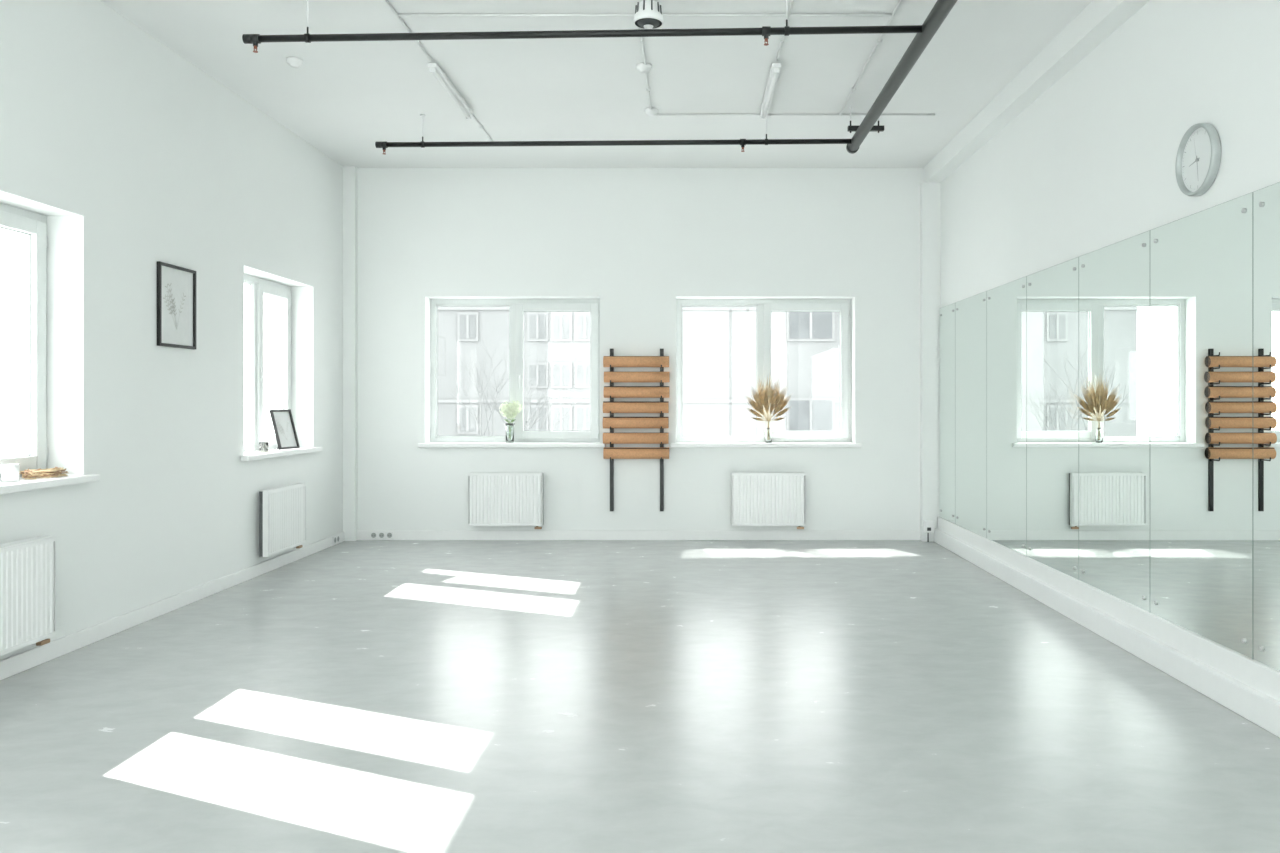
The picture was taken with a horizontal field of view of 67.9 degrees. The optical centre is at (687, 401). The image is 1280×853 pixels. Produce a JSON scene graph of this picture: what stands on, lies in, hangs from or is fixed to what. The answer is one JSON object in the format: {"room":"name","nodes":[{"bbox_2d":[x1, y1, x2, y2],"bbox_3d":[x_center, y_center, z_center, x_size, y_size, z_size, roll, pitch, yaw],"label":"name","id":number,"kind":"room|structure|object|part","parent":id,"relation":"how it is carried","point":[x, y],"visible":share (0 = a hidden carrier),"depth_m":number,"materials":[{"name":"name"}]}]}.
{"room":"exercise studio","nodes":[
{"label":"exercise studio","id":0,"kind":"room"},
{"bbox_2d":[0,0,342,659],"bbox_3d":[-3.385,-0.555,3.500,0.270,3.930,11.000,0,0,0],"label":"wall","id":1,"kind":"structure","parent":0,"point":[134,157],"depth_m":5.70,"materials":[{"name":"paint"}]},
{"bbox_2d":[0,227,29,457],"bbox_3d":[-3.467,-0.300,4.459,0.012,1.270,1.068,0,0,0],"label":"gaskets","id":2,"kind":"object","parent":1,"relation":"attached to","point":[0,227],"visible":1,"depth_m":4.99,"materials":[{"name":"grey rubber"}]},
{"bbox_2d":[0,210,45,473],"bbox_3d":[-3.463,-0.300,4.777,0.073,1.314,0.580,0,0,0],"label":"window","id":3,"kind":"structure","parent":1,"relation":"in","point":[36,229],"depth_m":4.99,"materials":[{"name":"plastic"}]},
{"bbox_2d":[0,203,46,479],"bbox_3d":[-3.480,-0.305,4.485,0.070,1.390,1.230,0,0,0],"label":"frame","id":4,"kind":"object","parent":1,"relation":"attached to","point":[3,207],"visible":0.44,"depth_m":5.02,"materials":[{"name":"plastic"}]},
{"bbox_2d":[0,536,55,655],"bbox_3d":[-3.200,0.931,4.385,0.098,0.531,0.694,0,0,0],"label":"radiator","id":5,"kind":"object","parent":1,"relation":"attached to","point":[27,566],"visible":1,"depth_m":4.53,"materials":[{"name":"metal"}]},
{"bbox_2d":[46,236,47,458],"bbox_3d":[-3.411,-0.290,4.795,0.048,1.194,0.568,0,0,-1],"label":"hinges","id":6,"kind":"object","parent":1,"relation":"attached to","point":[46,236],"visible":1,"depth_m":5.07,"materials":[{"name":"plastic"}]},
{"bbox_2d":[0,474,99,493],"bbox_3d":[-3.320,0.410,4.485,0.260,0.040,1.340,0,0,0],"label":"sill","id":7,"kind":"structure","parent":1,"relation":"attached to","point":[23,484],"depth_m":4.74,"materials":[{"name":"white plastic"}]},
{"bbox_2d":[1,464,18,481],"bbox_3d":[-3.330,0.347,4.660,0.074,0.084,0.074,0,0,0],"label":"candle jar","id":8,"kind":"object","parent":7,"relation":"on","point":[9,472],"visible":1,"depth_m":4.63,"materials":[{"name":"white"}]},
{"bbox_2d":[19,467,67,478],"bbox_3d":[-3.325,0.363,4.899,0.164,0.052,0.315,0,0,0],"label":"twig wreath","id":9,"kind":"object","parent":7,"relation":"on","point":[51,472],"visible":0.99,"depth_m":4.84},
{"bbox_2d":[0,532,344,679],"bbox_3d":[-3.241,1.265,3.465,0.018,0.090,10.930,0,0,0],"label":"baseboard","id":10,"kind":"structure","parent":1,"relation":"attached to","point":[15,664],"depth_m":5.62,"materials":[{"name":"white wood"}]},
{"bbox_2d":[157,261,195,348],"bbox_3d":[-3.239,-0.603,6.015,0.022,0.515,0.430,0,0,0],"label":"picture frame","id":11,"kind":"object","parent":1,"relation":"attached to","point":[176,285],"visible":1,"depth_m":6.01,"materials":[{"name":"wood"}]},
{"bbox_2d":[244,282,283,444],"bbox_3d":[-3.467,-0.300,7.559,0.012,1.270,1.128,0,0,0],"label":"gaskets","id":12,"kind":"object","parent":1,"relation":"attached to","point":[244,282],"visible":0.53,"depth_m":7.52,"materials":[{"name":"grey rubber"}]},
{"bbox_2d":[244,273,290,451],"bbox_3d":[-3.480,-0.305,7.585,0.070,1.390,1.290,0,0,0],"label":"frame","id":13,"kind":"object","parent":1,"relation":"attached to","point":[249,279],"visible":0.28,"depth_m":7.54,"materials":[{"name":"plastic"}]},
{"bbox_2d":[257,282,290,446],"bbox_3d":[-3.463,-0.300,7.891,0.073,1.314,0.611,0,0,0],"label":"window","id":14,"kind":"structure","parent":1,"relation":"in","point":[262,289],"depth_m":8.06,"materials":[{"name":"plastic"}]},
{"bbox_2d":[261,299,291,386],"bbox_3d":[-3.411,-0.290,7.910,0.048,1.194,0.599,0,0,-1],"label":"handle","id":15,"kind":"object","parent":1,"relation":"attached to","point":[262,370],"visible":0.88,"depth_m":7.61,"materials":[{"name":"plastic"}]},
{"bbox_2d":[241,447,321,460],"bbox_3d":[-3.320,0.410,7.585,0.260,0.040,1.400,0,0,0],"label":"sill","id":16,"kind":"structure","parent":1,"relation":"attached to","point":[272,453],"depth_m":7.46,"materials":[{"name":"white plastic"}]},
{"bbox_2d":[245,442,254,452],"bbox_3d":[-3.370,0.347,7.300,0.070,0.085,0.070,0,0,0],"label":"bud vase","id":17,"kind":"object","parent":16,"relation":"on","point":[249,448],"visible":1,"depth_m":7.28,"materials":[{"name":"white ceramic"}]},
{"bbox_2d":[259,442,267,451],"bbox_3d":[-3.310,0.352,7.400,0.068,0.074,0.068,0,0,0],"label":"candle jar","id":18,"kind":"object","parent":16,"relation":"on","point":[263,446],"visible":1,"depth_m":7.37,"materials":[{"name":"clear glass"}]},
{"bbox_2d":[269,409,299,449],"bbox_3d":[-3.290,0.223,7.723,0.128,0.324,0.230,0,0,16],"label":"photo frame","id":19,"kind":"object","parent":16,"relation":"on","point":[282,420],"visible":1,"depth_m":7.72,"materials":[{"name":"wood"}]},
{"bbox_2d":[259,483,305,556],"bbox_3d":[-3.200,0.931,7.475,0.098,0.531,0.694,0,0,0],"label":"radiator","id":20,"kind":"object","parent":1,"relation":"attached to","point":[282,509],"visible":1,"depth_m":7.38,"materials":[{"name":"metal"}]},
{"bbox_2d":[332,534,339,544],"bbox_3d":[-3.225,1.260,8.695,0.014,0.075,0.150,0,0,0],"label":"power socket","id":21,"kind":"object","parent":1,"relation":"attached to","point":[335,539],"visible":1,"depth_m":8.69,"materials":[{"name":"white plastic"}]},
{"bbox_2d":[100,0,1091,167],"bbox_3d":[-0.440,-2.370,3.500,5.620,0.300,11.000,0,0,0],"label":"ceiling","id":22,"kind":"structure","parent":0,"point":[345,98],"depth_m":6.39,"materials":[{"name":"paint"}]},
{"bbox_2d":[286,57,302,67],"bbox_3d":[-2.550,-2.196,6.150,0.104,0.045,0.104,0,0,0],"label":"smoke detector","id":23,"kind":"object","parent":22,"relation":"attached to","point":[294,62],"visible":1,"depth_m":6.12,"materials":[{"name":"white plastic"}]},
{"bbox_2d":[428,63,472,119],"bbox_3d":[-1.660,-2.179,6.675,0.060,0.079,1.050,0,0,0],"label":"light","id":24,"kind":"object","parent":22,"relation":"attached to","point":[434,69],"visible":1,"depth_m":6.57,"materials":[{"name":"white plastic"}]},
{"bbox_2d":[242,0,956,154],"bbox_3d":[-0.481,-2.068,2.720,3.902,0.301,9.439,0,0,0],"label":"ceiling pipes","id":25,"kind":"object","parent":22,"relation":"hanging from","point":[925,32],"visible":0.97,"depth_m":5.17,"materials":[{"name":"metal"}]},
{"bbox_2d":[636,62,651,72],"bbox_3d":[-0.290,-2.196,6.250,0.104,0.045,0.104,0,0,0],"label":"smoke detector","id":26,"kind":"object","parent":22,"relation":"attached to","point":[641,67],"visible":1,"depth_m":6.22,"materials":[{"name":"white plastic"}]},
{"bbox_2d":[633,0,662,28],"bbox_3d":[-0.215,-2.122,5.150,0.164,0.193,0.164,0,0,0],"label":"ceiling spotlight","id":27,"kind":"object","parent":22,"relation":"attached to","point":[648,13],"depth_m":5.10,"materials":[{"name":"white plastic"}]},
{"bbox_2d":[645,108,658,115],"bbox_3d":[-0.275,-2.196,7.200,0.104,0.045,0.104,0,0,0],"label":"smoke detector","id":28,"kind":"object","parent":22,"relation":"attached to","point":[654,111],"visible":1,"depth_m":7.17,"materials":[{"name":"white plastic"}]},
{"bbox_2d":[385,0,934,140],"bbox_3d":[0.113,-2.209,4.050,3.574,0.019,8.100,0,0,0],"label":"conduit","id":29,"kind":"object","parent":22,"relation":"attached to","point":[642,41],"depth_m":5.42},
{"bbox_2d":[760,63,780,119],"bbox_3d":[0.575,-2.179,6.675,0.060,0.079,1.050,0,0,0],"label":"light","id":30,"kind":"object","parent":22,"relation":"attached to","point":[775,68],"visible":1,"depth_m":6.56,"materials":[{"name":"white plastic"}]},
{"bbox_2d":[0,540,1279,852],"bbox_3d":[-0.440,1.360,3.500,5.620,0.100,11.000,0,0,0],"label":"floor","id":31,"kind":"structure","parent":0,"point":[359,696],"depth_m":3.90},
{"bbox_2d":[920,182,940,541],"bbox_3d":[2.285,-0.375,8.950,0.170,3.370,0.100,0,0,0],"label":"trim column","id":32,"kind":"structure","parent":31,"relation":"on","point":[930,192],"depth_m":8.90,"materials":[{"name":"white paint"}]},
{"bbox_2d":[924,520,934,541],"bbox_3d":[2.257,1.210,8.868,0.085,0.200,0.062,0,0,0],"label":"junction box","id":33,"kind":"object","parent":32,"relation":"attached to","point":[929,525],"visible":1,"depth_m":8.84,"materials":[{"name":"white plastic"}]},
{"bbox_2d":[358,168,923,530],"bbox_3d":[-0.440,-0.555,9.135,6.160,3.930,0.270,0,0,0],"label":"wall","id":34,"kind":"structure","parent":0,"point":[636,241],"depth_m":9.00,"materials":[{"name":"paint"}]},
{"bbox_2d":[343,166,357,540],"bbox_3d":[-3.192,-0.455,8.965,0.115,3.530,0.070,0,0,0],"label":"column","id":35,"kind":"structure","parent":34,"relation":"attached to","point":[350,173],"depth_m":8.93,"materials":[{"name":"paint"}]},
{"bbox_2d":[370,531,393,538],"bbox_3d":[-2.893,1.257,8.975,0.217,0.066,0.014,0,0,0],"label":"power socket","id":36,"kind":"object","parent":34,"relation":"attached to","point":[373,534],"visible":1,"depth_m":8.97,"materials":[{"name":"white plastic"}]},
{"bbox_2d":[468,472,542,528],"bbox_3d":[-1.715,0.931,8.950,0.694,0.531,0.098,0,0,0],"label":"radiator","id":37,"kind":"object","parent":34,"relation":"attached to","point":[494,498],"visible":1,"depth_m":8.90,"materials":[{"name":"metal"}]},
{"bbox_2d":[418,442,605,447],"bbox_3d":[-1.665,0.410,9.070,1.770,0.040,0.260,0,0,0],"label":"sill","id":38,"kind":"structure","parent":34,"relation":"attached to","point":[430,444],"depth_m":8.94,"materials":[{"name":"white plastic"}]},
{"bbox_2d":[505,423,514,442],"bbox_3d":[-1.705,0.297,9.080,0.096,0.184,0.096,0,0,0],"label":"glass vase","id":39,"kind":"object","parent":38,"relation":"on","point":[509,426],"depth_m":9.05,"materials":[{"name":"clear glass"}]},
{"bbox_2d":[499,401,521,442],"bbox_3d":[-1.695,0.187,9.079,0.231,0.404,0.154,0,0,10],"label":"hydrangea","id":40,"kind":"object","parent":38,"relation":"on","point":[510,410],"visible":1,"depth_m":9.04,"materials":[{"name":"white plant"}]},
{"bbox_2d":[437,306,590,435],"bbox_3d":[-1.691,-0.300,9.217,1.498,1.270,0.012,0,0,0],"label":"gaskets","id":41,"kind":"object","parent":34,"relation":"attached to","point":[437,306],"visible":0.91,"depth_m":9.22,"materials":[{"name":"grey rubber"}]},
{"bbox_2d":[431,299,599,441],"bbox_3d":[-1.665,-0.305,9.230,1.660,1.390,0.070,0,0,0],"label":"frame","id":42,"kind":"object","parent":34,"relation":"attached to","point":[434,302],"visible":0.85,"depth_m":9.20,"materials":[{"name":"plastic"}]},
{"bbox_2d":[515,303,597,438],"bbox_3d":[-1.269,-0.300,9.213,0.802,1.314,0.073,0,0,0],"label":"window","id":43,"kind":"structure","parent":34,"relation":"in","point":[520,308],"depth_m":9.18,"materials":[{"name":"plastic"}]},
{"bbox_2d":[517,310,599,433],"bbox_3d":[-1.251,-0.290,9.161,0.790,1.194,0.048,0,0,-1],"label":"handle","id":44,"kind":"object","parent":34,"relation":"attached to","point":[519,375],"visible":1,"depth_m":9.14,"materials":[{"name":"plastic"}]},
{"bbox_2d":[610,349,663,510],"bbox_3d":[-0.485,0.265,8.916,0.510,1.539,0.167,0,0,0],"label":"rack","id":45,"kind":"object","parent":34,"relation":"hanging from","point":[611,350],"visible":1,"depth_m":8.97,"materials":[{"name":"black metal"}]},
{"bbox_3d":[-0.722,0.265,8.985,0.036,1.539,0.030,0,0,0],"label":"post","id":46,"kind":"part","parent":45,"relation":"part of","materials":[{"name":"black metal"}]},
{"bbox_2d":[603,356,668,366],"bbox_3d":[-0.485,-0.380,8.912,0.615,0.105,0.104,0,0,0],"label":"wooden slat","id":47,"kind":"object","parent":45,"relation":"on","point":[615,361],"depth_m":8.87,"materials":[{"name":"brown wood"}]},
{"bbox_2d":[603,401,668,412],"bbox_3d":[-0.490,0.049,8.912,0.615,0.108,0.103,0,0,0],"label":"yoga mat","id":48,"kind":"object","parent":45,"relation":"on","point":[613,406],"depth_m":8.87,"materials":[{"name":"brown wood"}]},
{"bbox_2d":[603,417,668,427],"bbox_3d":[-0.490,0.193,8.912,0.615,0.108,0.104,0,0,0],"label":"yoga mat","id":49,"kind":"object","parent":45,"relation":"on","point":[615,422],"depth_m":8.87,"materials":[{"name":"brown wood"}]},
{"bbox_2d":[603,433,668,443],"bbox_3d":[-0.489,0.340,8.912,0.615,0.103,0.105,0,0,0],"label":"yoga mat","id":50,"kind":"object","parent":45,"relation":"on","point":[615,438],"depth_m":8.87,"materials":[{"name":"brown wood"}]},
{"bbox_2d":[603,447,668,458],"bbox_3d":[-0.484,0.480,8.912,0.615,0.107,0.102,0,0,0],"label":"yoga mat","id":51,"kind":"object","parent":45,"relation":"on","point":[613,452],"depth_m":8.87,"materials":[{"name":"brown wood"}]},
{"bbox_2d":[603,386,669,397],"bbox_3d":[-0.482,-0.094,8.912,0.615,0.108,0.104,0,0,0],"label":"yoga mat","id":52,"kind":"object","parent":45,"relation":"on","point":[613,391],"depth_m":8.87,"materials":[{"name":"brown wood"}]},
{"bbox_2d":[604,372,669,381],"bbox_3d":[-0.480,-0.235,8.912,0.615,0.102,0.105,0,0,0],"label":"yoga mat","id":53,"kind":"object","parent":45,"relation":"on","point":[613,376],"depth_m":8.86,"materials":[{"name":"brown wood"}]},
{"bbox_3d":[-0.248,0.265,8.985,0.036,1.539,0.030,0,0,0],"label":"post","id":54,"kind":"part","parent":45,"relation":"part of","materials":[{"name":"black metal"}]},
{"bbox_2d":[357,531,919,539],"bbox_3d":[-0.468,1.265,8.991,5.335,0.090,0.018,0,0,0],"label":"baseboard","id":55,"kind":"structure","parent":34,"relation":"attached to","point":[361,535],"depth_m":8.98,"materials":[{"name":"white wood"}]},
{"bbox_2d":[676,299,850,441],"bbox_3d":[0.736,-0.305,9.230,1.699,1.390,0.070,0,0,0],"label":"frame","id":56,"kind":"object","parent":34,"relation":"attached to","point":[679,302],"visible":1,"depth_m":9.20,"materials":[{"name":"plastic"}]},
{"bbox_2d":[670,442,861,447],"bbox_3d":[0.736,0.410,9.070,1.809,0.040,0.260,0,0,0],"label":"sill","id":57,"kind":"structure","parent":34,"relation":"attached to","point":[677,444],"depth_m":8.94,"materials":[{"name":"white plastic"}]},
{"bbox_2d":[747,375,791,442],"bbox_3d":[0.773,0.051,9.059,0.461,0.676,0.115,0,0,0],"label":"arrangement","id":58,"kind":"object","parent":57,"relation":"on","point":[778,401],"visible":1,"depth_m":9.07,"materials":[{"name":"beige plant"}]},
{"bbox_2d":[731,472,804,528],"bbox_3d":[0.755,0.931,8.950,0.694,0.531,0.098,0,0,0],"label":"radiator","id":59,"kind":"object","parent":34,"relation":"attached to","point":[757,498],"visible":1,"depth_m":8.90,"materials":[{"name":"metal"}]},
{"bbox_2d":[756,306,839,435],"bbox_3d":[0.710,-0.300,9.217,1.537,1.270,0.012,0,0,0],"label":"gaskets","id":60,"kind":"object","parent":34,"relation":"attached to","point":[756,306],"visible":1,"depth_m":9.22,"materials":[{"name":"grey rubber"}]},
{"bbox_2d":[763,303,847,438],"bbox_3d":[1.141,-0.300,9.213,0.822,1.314,0.073,0,0,0],"label":"window","id":61,"kind":"structure","parent":34,"relation":"in","point":[767,307],"depth_m":9.18,"materials":[{"name":"plastic"}]},
{"bbox_2d":[766,310,849,433],"bbox_3d":[1.159,-0.290,9.161,0.810,1.194,0.048,0,0,-1],"label":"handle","id":62,"kind":"object","parent":34,"relation":"attached to","point":[767,375],"visible":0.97,"depth_m":9.18,"materials":[{"name":"plastic"}]},
{"bbox_2d":[941,0,1279,307],"bbox_3d":[2.505,-0.555,3.500,0.270,3.930,11.000,0,0,0],"label":"wall","id":63,"kind":"structure","parent":0,"point":[1088,166],"depth_m":5.19,"materials":[{"name":"paint"}]},
{"bbox_2d":[924,0,1149,181],"bbox_3d":[2.303,-2.140,3.500,0.135,0.160,11.000,0,0,0],"label":"ceiling beam","id":64,"kind":"structure","parent":63,"relation":"attached to","point":[1099,19],"depth_m":6.12,"materials":[{"name":"white paint"}]},
{"bbox_2d":[934,517,1279,737],"bbox_3d":[2.337,1.192,3.450,0.065,0.235,10.900,0,0,0],"label":"baseboard","id":65,"kind":"structure","parent":63,"relation":"attached to","point":[1245,686],"depth_m":4.85,"materials":[{"name":"white wood"}]},
{"bbox_2d":[939,182,1279,671],"bbox_3d":[2.356,0.100,4.655,0.025,1.949,8.446,0,0,0],"label":"wall mirror","id":66,"kind":"object","parent":63,"relation":"attached to","point":[1109,416],"visible":1,"depth_m":4.90,"materials":[{"name":"silver mirror"}]},
{"bbox_3d":[2.360,0.100,8.615,0.016,1.949,0.526,0,0,0],"label":"panel","id":67,"kind":"part","parent":66,"relation":"part of","materials":[{"name":"metal"}]},
{"bbox_3d":[2.360,0.100,7.910,0.016,1.949,0.876,0,0,0],"label":"panel","id":68,"kind":"part","parent":66,"relation":"part of","materials":[{"name":"metal"}]},
{"bbox_3d":[2.360,0.100,7.030,0.016,1.949,0.876,0,0,0],"label":"panel","id":69,"kind":"part","parent":66,"relation":"part of","materials":[{"name":"metal"}]},
{"bbox_3d":[2.360,0.100,6.150,0.016,1.949,0.876,0,0,0],"label":"panel","id":70,"kind":"part","parent":66,"relation":"part of","materials":[{"name":"metal"}]},
{"bbox_3d":[2.360,0.100,5.270,0.016,1.949,0.876,0,0,0],"label":"panel","id":71,"kind":"part","parent":66,"relation":"part of","materials":[{"name":"metal"}]},
{"bbox_3d":[2.360,0.100,4.390,0.016,1.949,0.876,0,0,0],"label":"panel","id":72,"kind":"part","parent":66,"relation":"part of","materials":[{"name":"metal"}]},
{"bbox_3d":[2.360,0.100,3.510,0.016,1.949,0.876,0,0,0],"label":"panel","id":73,"kind":"part","parent":66,"relation":"part of","materials":[{"name":"metal"}]},
{"bbox_2d":[1175,123,1220,195],"bbox_3d":[2.348,-1.115,4.370,0.044,0.326,0.326,0,0,0],"label":"wall clock","id":74,"kind":"object","parent":63,"relation":"attached to","point":[1198,158],"visible":1,"depth_m":4.37,"materials":[{"name":"grey plastic"}]},
{"label":"outside","id":75,"kind":"structure","parent":0,"visible":0},
{"bbox_2d":[0,451,22,477],"bbox_3d":[0.000,10.410,25.000,300.000,0.200,350.000,0,0,0],"label":"ground","id":76,"kind":"structure","parent":75,"point":[2,453],"depth_m":189.91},
{"bbox_2d":[451,339,589,435],"bbox_3d":[-5.377,4.388,22.340,6.640,11.843,2.838,0,0,19],"label":"bare tree","id":77,"kind":"object","parent":76,"relation":"on","point":[469,368],"visible":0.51,"depth_m":21.88,"materials":[{"name":"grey plant"}]},
{"bbox_2d":[438,306,839,435],"bbox_3d":[2.250,3.010,35.950,23.500,14.600,12.100,0,0,0],"label":"apartment building","id":78,"kind":"structure","parent":76,"relation":"on","point":[719,342],"depth_m":30.00,"materials":[{"name":"paint"}]}
]}

